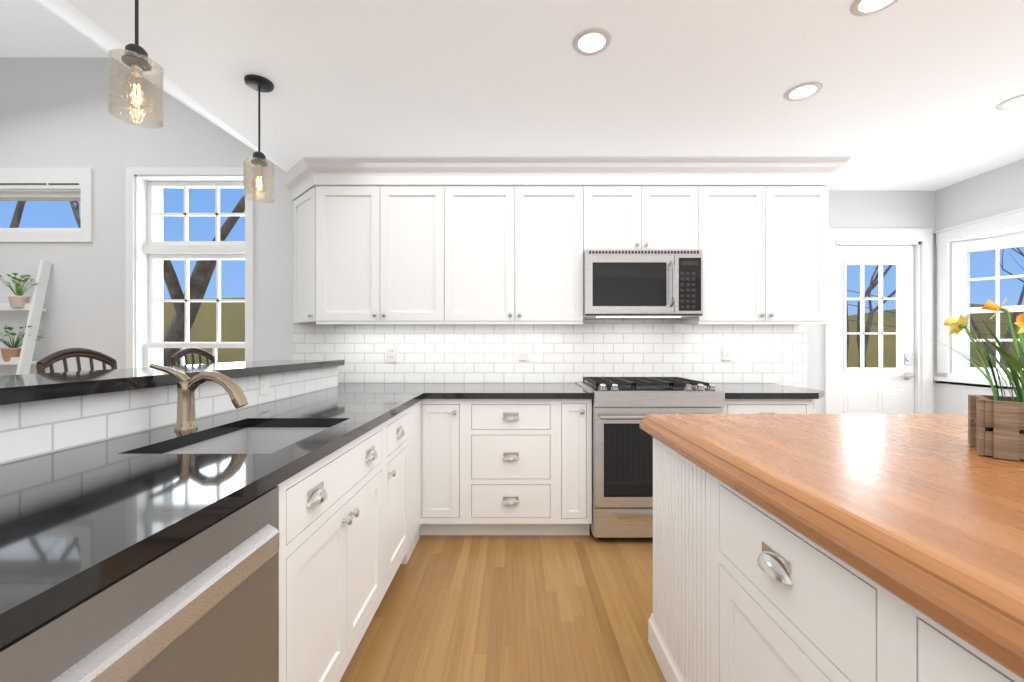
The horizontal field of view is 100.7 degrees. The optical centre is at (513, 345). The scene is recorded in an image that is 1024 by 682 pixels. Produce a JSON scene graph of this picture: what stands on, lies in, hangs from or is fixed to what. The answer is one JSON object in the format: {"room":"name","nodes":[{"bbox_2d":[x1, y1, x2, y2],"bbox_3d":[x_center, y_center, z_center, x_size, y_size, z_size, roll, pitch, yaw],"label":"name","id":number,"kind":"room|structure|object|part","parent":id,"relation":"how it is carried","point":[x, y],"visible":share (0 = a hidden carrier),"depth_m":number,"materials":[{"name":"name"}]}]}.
{"room":"kitchen","nodes":[
{"label":"kitchen","id":0,"kind":"room"},
{"bbox_2d":[0,360,343,407],"bbox_3d":[-1.385,0.114,1.120,0.471,0.038,3.520,0,0,0],"label":"countertop","id":1,"kind":"structure","parent":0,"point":[25,388],"depth_m":1.35,"materials":[{"name":"black stone"}]},
{"bbox_2d":[0,57,805,387],"bbox_3d":[-1.225,-0.575,3.245,6.750,3.450,0.250,0,0,0],"label":"wall","id":2,"kind":"structure","parent":0,"point":[54,113],"depth_m":3.12,"materials":[{"name":"paint"}]},
{"bbox_2d":[0,168,92,241],"bbox_3d":[-3.635,-1.030,3.209,1.080,0.540,0.222,0,0,0],"label":"window","id":3,"kind":"structure","parent":2,"relation":"attached to","point":[57,184],"depth_m":3.10,"materials":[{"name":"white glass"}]},
{"bbox_2d":[126,167,253,367],"bbox_3d":[-2.375,-0.290,3.195,0.970,2.029,0.250,0,0,0],"label":"window","id":4,"kind":"structure","parent":2,"relation":"attached to","point":[147,250],"depth_m":3.18,"materials":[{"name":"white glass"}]},
{"bbox_2d":[280,169,303,323],"bbox_3d":[-1.427,-0.649,2.954,0.357,0.973,0.308,0,0,0],"label":"upper cabinet","id":5,"kind":"object","parent":2,"relation":"attached to","point":[293,179],"depth_m":3.02,"materials":[{"name":"white wood"}]},
{"bbox_2d":[304,169,455,323],"bbox_3d":[-0.880,-0.649,2.954,0.957,0.973,0.308,0,0,0],"label":"upper cabinet","id":6,"kind":"object","parent":2,"relation":"attached to","point":[443,240],"depth_m":2.81,"materials":[{"name":"white wood"}]},
{"bbox_3d":[0.239,-1.135,2.925,3.838,0.147,0.409,0,0,0],"label":"cab crown","id":7,"kind":"part","parent":6,"relation":"part of","materials":[{"name":"white wood"}]},
{"bbox_2d":[456,169,587,323],"bbox_3d":[-0.029,-0.649,2.954,0.978,0.973,0.308,0,0,0],"label":"upper cabinet","id":8,"kind":"object","parent":2,"relation":"attached to","point":[522,234],"depth_m":2.81,"materials":[{"name":"white wood"}]},
{"bbox_2d":[293,319,806,386],"bbox_3d":[0.265,0.048,3.116,3.770,0.515,0.008,0,0,0],"label":"tile backsplash","id":9,"kind":"structure","parent":2,"relation":"attached to","point":[558,353],"depth_m":3.11,"materials":[{"name":"white tile"}]},
{"bbox_2d":[386,345,396,361],"bbox_3d":[-0.895,0.059,3.107,0.076,0.124,0.010,0,0,0],"label":"electrical outlet plate","id":10,"kind":"object","parent":9,"relation":"attached to","point":[391,350],"depth_m":3.10,"materials":[{"name":"white plastic"}]},
{"bbox_2d":[518,343,528,359],"bbox_3d":[0.070,0.045,3.106,0.076,0.124,0.012,0,0,0],"label":"electrical outlet plate","id":11,"kind":"object","parent":9,"relation":"attached to","point":[523,352],"depth_m":3.10,"materials":[{"name":"white plastic"}]},
{"bbox_2d":[721,343,731,359],"bbox_3d":[1.555,0.045,3.106,0.076,0.124,0.012,0,0,0],"label":"electrical outlet plate","id":12,"kind":"object","parent":9,"relation":"attached to","point":[726,348],"depth_m":3.10,"materials":[{"name":"white plastic"}]},
{"bbox_2d":[588,169,703,252],"bbox_3d":[0.840,-0.881,2.954,0.760,0.510,0.308,0,0,0],"label":"upper cabinet","id":13,"kind":"object","parent":2,"relation":"attached to","point":[628,208],"depth_m":2.80,"materials":[{"name":"white wood"}]},
{"bbox_2d":[583,249,702,318],"bbox_3d":[0.840,-0.407,2.895,0.756,0.429,0.427,0,0,0],"label":"microwave","id":14,"kind":"object","parent":13,"relation":"attached to","point":[642,283],"visible":1,"depth_m":2.73,"materials":[{"name":"metal"}]},
{"bbox_2d":[680,169,831,323],"bbox_3d":[1.649,-0.649,2.954,0.858,0.973,0.308,0,0,0],"label":"upper cabinet","id":15,"kind":"object","parent":2,"relation":"attached to","point":[765,255],"depth_m":2.81,"materials":[{"name":"white wood"}]},
{"bbox_2d":[340,529,665,681],"bbox_3d":[-0.225,1.180,0.600,8.850,0.060,6.000,0,0,0],"label":"floor","id":16,"kind":"structure","parent":0,"point":[514,608],"depth_m":1.81,"materials":[{"name":"brown wood"}]},
{"bbox_2d":[0,260,51,374],"bbox_3d":[-3.668,0.270,2.922,0.606,1.771,0.384,0,0,0],"label":"ladder shelf","id":17,"kind":"object","parent":16,"relation":"on","point":[21,358],"visible":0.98,"depth_m":2.98,"materials":[{"name":"wood"}]},
{"bbox_2d":[36,348,117,373],"bbox_3d":[-1.840,0.580,1.990,0.440,1.142,0.422,0,0,0],"label":"bar stool","id":18,"kind":"object","parent":16,"relation":"on","point":[44,363],"visible":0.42,"depth_m":1.97,"materials":[{"name":"brown wood"}]},
{"bbox_2d":[0,484,287,681],"bbox_3d":[-0.852,0.733,0.676,0.626,0.835,0.602,0,0,0],"label":"dishwasher","id":19,"kind":"object","parent":16,"relation":"on","point":[268,520],"depth_m":0.70,"materials":[{"name":"silver metal"}]},
{"bbox_2d":[0,452,307,651],"bbox_3d":[-0.859,0.293,0.230,0.664,0.035,1.700,0,0,0],"label":"countertop","id":20,"kind":"structure","parent":19,"relation":"on","point":[73,525],"depth_m":0.71,"materials":[{"name":"black stone"}]},
{"bbox_2d":[170,347,214,365],"bbox_3d":[-1.840,0.580,2.700,0.440,1.142,0.422,0,0,0],"label":"bar stool","id":21,"kind":"object","parent":16,"relation":"on","point":[178,355],"visible":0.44,"depth_m":2.69,"materials":[{"name":"brown wood"}]},
{"bbox_2d":[228,408,411,594],"bbox_3d":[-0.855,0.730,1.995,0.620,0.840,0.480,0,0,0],"label":"base cabinet","id":22,"kind":"object","parent":16,"relation":"on","point":[386,450],"depth_m":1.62,"materials":[{"name":"white wood"}]},
{"bbox_2d":[200,392,423,427],"bbox_3d":[-0.859,0.293,2.040,0.664,0.035,0.860,0,0,0],"label":"countertop","id":23,"kind":"structure","parent":22,"relation":"on","point":[313,409],"depth_m":1.77,"materials":[{"name":"black stone"}]},
{"bbox_2d":[288,476,383,681],"bbox_3d":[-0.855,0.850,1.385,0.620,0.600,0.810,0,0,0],"label":"base cabinet","id":24,"kind":"object","parent":16,"relation":"on","point":[336,523],"depth_m":1.28,"materials":[{"name":"white wood"}]},
{"bbox_2d":[412,396,431,551],"bbox_3d":[-0.830,0.730,2.360,0.670,0.840,0.320,0,0,0],"label":"base cabinet","id":25,"kind":"object","parent":16,"relation":"on","point":[422,410],"depth_m":2.50,"materials":[{"name":"white wood"}]},
{"bbox_2d":[432,396,592,534],"bbox_3d":[-0.059,0.730,2.804,1.037,0.840,0.608,0,0,0],"label":"base cabinet","id":26,"kind":"object","parent":16,"relation":"on","point":[500,467],"depth_m":2.50,"materials":[{"name":"white wood"}]},
{"bbox_2d":[276,384,591,399],"bbox_3d":[-0.570,0.293,2.791,2.061,0.035,0.642,0,0,0],"label":"countertop","id":27,"kind":"structure","parent":26,"relation":"on","point":[437,391],"depth_m":2.61,"materials":[{"name":"black stone"}]},
{"bbox_2d":[576,377,724,539],"bbox_3d":[0.840,0.687,2.753,0.774,0.926,0.710,0,0,0],"label":"gas range","id":28,"kind":"object","parent":16,"relation":"on","point":[622,471],"visible":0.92,"depth_m":2.46,"materials":[{"name":"metal"}]},
{"bbox_2d":[722,400,815,413],"bbox_3d":[1.524,0.730,2.804,0.606,0.840,0.608,0,0,0],"label":"base cabinet","id":29,"kind":"object","parent":16,"relation":"on","point":[731,406],"depth_m":2.50,"materials":[{"name":"white wood"}]},
{"bbox_2d":[704,384,823,399],"bbox_3d":[1.557,0.293,2.791,0.676,0.035,0.642,0,0,0],"label":"countertop","id":30,"kind":"structure","parent":29,"relation":"on","point":[732,391],"depth_m":2.50,"materials":[{"name":"black stone"}]},
{"bbox_2d":[648,442,1011,681],"bbox_3d":[1.315,0.737,0.635,1.625,0.825,2.025,0,0,0],"label":"kitchen island","id":31,"kind":"object","parent":16,"relation":"on","point":[738,597],"depth_m":0.92,"materials":[{"name":"white wood"}]},
{"bbox_2d":[640,414,1023,681],"bbox_3d":[1.315,0.292,0.632,1.650,0.065,2.044,0,0,0],"label":"island countertop","id":32,"kind":"structure","parent":31,"relation":"on","point":[934,524],"depth_m":0.74,"materials":[{"name":"brown wood"}]},
{"bbox_2d":[932,297,1023,460],"bbox_3d":[1.291,0.072,0.936,0.530,0.375,0.231,0,0,38],"label":"daffodils","id":33,"kind":"object","parent":32,"relation":"on","point":[995,425],"visible":1,"depth_m":0.99,"materials":[{"name":"brown wood"}]},
{"bbox_2d":[0,0,1023,190],"bbox_3d":[-0.355,-1.715,0.625,8.490,1.010,5.950,0,0,0],"label":"ceiling","id":34,"kind":"structure","parent":0,"point":[910,95],"depth_m":1.94,"materials":[{"name":"paint"}]},
{"bbox_2d":[108,0,163,128],"bbox_3d":[-1.120,-0.942,1.260,0.124,0.534,0.124,0,0,0],"label":"pendant light","id":35,"kind":"object","parent":34,"relation":"hanging from","point":[135,58],"visible":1,"depth_m":1.25,"materials":[{"name":"clear glass"}]},
{"bbox_2d":[243,74,274,202],"bbox_3d":[-1.170,-0.942,1.950,0.124,0.534,0.124,0,0,0],"label":"pendant light","id":36,"kind":"object","parent":34,"relation":"hanging from","point":[258,83],"visible":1,"depth_m":1.94,"materials":[{"name":"clear glass"}]},
{"bbox_2d":[572,27,611,55],"bbox_3d":[0.310,-1.208,1.690,0.155,0.004,0.155,0,0,-39],"label":"recessed light","id":37,"kind":"object","parent":34,"relation":"in","point":[591,41],"depth_m":1.68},
{"bbox_2d":[783,81,822,100],"bbox_3d":[1.375,-1.208,2.020,0.155,0.004,0.155,0,0,-9],"label":"recessed light","id":38,"kind":"object","parent":34,"relation":"in","point":[806,90],"depth_m":2.01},
{"bbox_2d":[850,0,898,16],"bbox_3d":[1.270,-1.208,1.480,0.155,0.004,0.155,0,0,-6],"label":"recessed light","id":39,"kind":"object","parent":34,"relation":"in","point":[860,8],"depth_m":1.51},
{"bbox_2d":[995,94,1023,109],"bbox_3d":[2.500,-1.208,2.100,0.155,0.004,0.155,0,0,-39],"label":"recessed light","id":40,"kind":"object","parent":34,"relation":"in","point":[1017,101],"depth_m":2.11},
{"bbox_2d":[806,191,935,413],"bbox_3d":[2.795,-0.150,3.400,1.290,2.600,0.180,0,0,0],"label":"wall","id":41,"kind":"structure","parent":0,"point":[881,209],"depth_m":3.31,"materials":[{"name":"paint"}]},
{"bbox_2d":[836,246,914,413],"bbox_3d":[2.835,0.175,3.337,0.634,1.925,0.109,0,0,0],"label":"door","id":42,"kind":"structure","parent":41,"relation":"in","point":[863,390],"depth_m":3.34,"materials":[{"name":"white wood"}]},
{"bbox_2d":[936,158,1023,413],"bbox_3d":[3.650,-0.150,0.575,0.780,2.600,5.550,0,0,0],"label":"wall","id":43,"kind":"structure","parent":0,"point":[997,191],"depth_m":3.06,"materials":[{"name":"paint"}]},
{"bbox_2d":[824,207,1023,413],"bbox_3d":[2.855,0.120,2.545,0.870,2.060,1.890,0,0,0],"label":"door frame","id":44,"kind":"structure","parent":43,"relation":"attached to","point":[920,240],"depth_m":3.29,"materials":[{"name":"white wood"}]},
{"bbox_2d":[952,234,1023,374],"bbox_3d":[3.542,-0.270,3.003,0.616,1.010,0.102,0,0,45],"label":"window","id":45,"kind":"structure","parent":43,"relation":"in","point":[959,281],"depth_m":3.15,"materials":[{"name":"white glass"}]},
{"label":"outside","id":46,"kind":"structure","parent":0,"visible":0},
{"bbox_2d":[163,297,1023,367],"bbox_3d":[0.000,-1.412,23.170,83.989,8.324,45.660,0,0,0],"label":"grass","id":47,"kind":"structure","parent":46,"point":[232,323],"depth_m":35.08,"materials":[{"name":"green plant"}]},
{"bbox_3d":[0.000,2.700,46.850,120.000,0.100,86.300,0,0,0],"label":"ground","id":48,"kind":"structure","parent":46,"visible":0},
{"bbox_2d":[9,193,1023,367],"bbox_3d":[1.818,-2.863,7.255,28.361,11.168,13.166,0,0,0],"label":"trees","id":49,"kind":"object","parent":48,"relation":"on","point":[201,274],"depth_m":6.24,"materials":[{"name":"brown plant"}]}
]}

